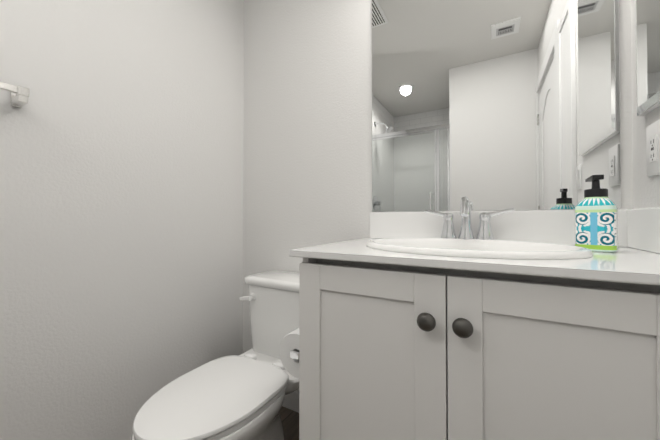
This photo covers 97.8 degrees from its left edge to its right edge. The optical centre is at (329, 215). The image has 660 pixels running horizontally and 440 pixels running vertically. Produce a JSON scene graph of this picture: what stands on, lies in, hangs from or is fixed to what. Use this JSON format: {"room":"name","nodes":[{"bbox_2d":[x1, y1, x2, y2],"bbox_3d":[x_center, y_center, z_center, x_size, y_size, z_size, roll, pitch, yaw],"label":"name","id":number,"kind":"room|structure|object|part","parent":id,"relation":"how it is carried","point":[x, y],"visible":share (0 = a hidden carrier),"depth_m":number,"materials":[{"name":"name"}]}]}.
{"room":"bathroom","nodes":[
{"label":"bathroom","id":0,"kind":"room"},
{"bbox_2d":[0,0,243,439],"bbox_3d":[-1.273,-0.261,0.321,0.100,2.435,3.046,0,-1,29],"label":"wall","id":1,"kind":"structure","parent":0,"point":[121,214],"depth_m":1.07,"materials":[{"name":"white paint"}]},
{"bbox_2d":[0,82,29,107],"bbox_3d":[-1.043,-0.345,0.564,0.065,0.045,0.634,0,-1,29],"label":"bar","id":2,"kind":"object","parent":1,"relation":"attached to","point":[19,96],"visible":1,"depth_m":0.81,"materials":[{"name":"silver metal"}]},
{"bbox_2d":[280,406,298,439],"bbox_3d":[-0.509,0.978,-0.059,1.790,0.050,3.146,0,-1,29],"label":"floor","id":3,"kind":"structure","parent":0,"point":[290,420],"depth_m":1.34,"materials":[{"name":"wood"}]},
{"bbox_2d":[131,270,298,439],"bbox_3d":[-0.310,0.620,1.068,0.398,0.692,0.755,0,-1,29],"label":"toilet","id":4,"kind":"object","parent":3,"relation":"on","point":[237,397],"visible":0.85,"depth_m":0.97,"materials":[{"name":"white ceramic"}]},
{"bbox_3d":[-0.381,0.597,0.940,0.356,0.018,0.448,0,-1,29],"label":"seat","id":5,"kind":"part","parent":4,"relation":"part of","materials":[{"name":"white plastic"}]},
{"bbox_3d":[-0.373,0.579,0.954,0.361,0.019,0.486,0,-1,29],"label":"lid","id":6,"kind":"part","parent":4,"relation":"part of","materials":[{"name":"white plastic"}]},
{"bbox_3d":[-0.367,0.362,1.283,0.070,0.035,0.032,0,-1,29],"label":"lever","id":7,"kind":"part","parent":4,"relation":"part of","materials":[{"name":"white plastic"}]},
{"bbox_3d":[-0.180,0.294,1.306,0.398,0.036,0.218,0,-1,29],"label":"tank lid","id":8,"kind":"part","parent":4,"relation":"part of","materials":[{"name":"white ceramic"}]},
{"bbox_3d":[-0.179,0.473,1.306,0.370,0.320,0.195,0,-1,29],"label":"tank","id":9,"kind":"part","parent":4,"relation":"part of","materials":[{"name":"white ceramic"}]},
{"bbox_2d":[279,196,659,439],"bbox_3d":[0.335,0.449,0.831,0.969,1.028,0.580,0,-1,29],"label":"bathroom vanity","id":10,"kind":"object","parent":3,"relation":"on","point":[465,322],"visible":1,"depth_m":0.60,"materials":[{"name":"white paint"}]},
{"bbox_3d":[0.083,0.481,0.690,0.368,0.710,0.019,0,-1,29],"label":"door","id":11,"kind":"part","parent":10,"relation":"part of","materials":[{"name":"white paint"}]},
{"bbox_3d":[0.201,0.218,0.597,0.038,0.038,0.036,0,-1,29],"label":"knob","id":12,"kind":"part","parent":10,"relation":"part of","materials":[{"name":"grey metal"}]},
{"bbox_3d":[0.260,0.218,0.564,0.038,0.038,0.036,0,-1,29],"label":"knob","id":13,"kind":"part","parent":10,"relation":"part of","materials":[{"name":"grey metal"}]},
{"bbox_2d":[289,238,659,285],"bbox_3d":[0.394,0.101,0.811,0.843,0.018,0.564,0,-1,29],"label":"countertop","id":14,"kind":"structure","parent":10,"relation":"on","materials":[{"name":"white stone"}]},
{"bbox_2d":[424,196,513,239],"bbox_3d":[0.450,0.015,0.958,0.279,0.158,0.144,0,-1,29],"label":"faucet","id":15,"kind":"object","parent":14,"relation":"on","point":[484,232],"depth_m":0.98,"materials":[{"name":"silver metal"}]},
{"bbox_2d":[366,238,593,259],"bbox_3d":[0.371,0.163,0.807,0.552,0.172,0.406,0,-1,29],"label":"sink","id":16,"kind":"object","parent":14,"relation":"in","point":[470,248],"depth_m":0.74,"materials":[{"name":"white ceramic"}]},
{"bbox_2d":[575,175,618,252],"bbox_3d":[0.695,-0.007,0.753,0.081,0.196,0.079,1,-1,-41],"label":"soap bottle","id":17,"kind":"object","parent":14,"relation":"on","point":[596,218],"visible":0.94,"depth_m":0.73,"materials":[{"name":"multicoloured plastic"}]},
{"bbox_3d":[0.408,0.479,0.510,0.368,0.710,0.019,0,-1,29],"label":"door","id":18,"kind":"part","parent":10,"relation":"part of","materials":[{"name":"white paint"}]},
{"bbox_2d":[243,0,632,391],"bbox_3d":[0.229,-0.249,1.287,1.790,2.435,0.100,0,-1,29],"label":"wall","id":19,"kind":"structure","parent":0,"point":[307,153],"depth_m":1.42,"materials":[{"name":"white paint"}]},
{"bbox_2d":[282,391,298,412],"bbox_3d":[-0.153,0.922,1.421,0.753,0.095,0.012,0,-1,29],"label":"baseboard","id":20,"kind":"structure","parent":19,"relation":"attached to","point":[291,401],"depth_m":1.43,"materials":[{"name":"white paint"}]},
{"bbox_2d":[372,0,620,211],"bbox_3d":[0.529,-0.556,1.063,0.791,1.077,0.006,0,-1,29],"label":"vanity mirror","id":21,"kind":"object","parent":19,"relation":"attached to","point":[489,105],"visible":1,"depth_m":1.03,"materials":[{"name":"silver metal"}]},
{"bbox_2d":[631,0,659,208],"bbox_3d":[0.465,-0.265,-0.031,0.100,2.435,1.978,0,-1,29],"label":"wall","id":22,"kind":"structure","parent":0,"point":[646,191],"depth_m":0.82,"materials":[{"name":"white paint"}]},
{"bbox_2d":[635,0,659,115],"bbox_3d":[0.746,-0.657,0.607,0.020,0.765,0.433,0,-1,29],"label":"medicine cabinet mirror","id":23,"kind":"object","parent":22,"relation":"attached to","point":[647,14],"visible":0.88,"depth_m":0.73,"materials":[{"name":"white mirror"}]},
{"bbox_2d":[646,119,659,176],"bbox_3d":[0.826,-0.170,0.733,0.009,0.134,0.084,0,-1,29],"label":"outlet","id":24,"kind":"object","parent":22,"relation":"attached to","point":[653,149],"visible":1,"depth_m":0.73,"materials":[{"name":"white plastic"}]}
]}

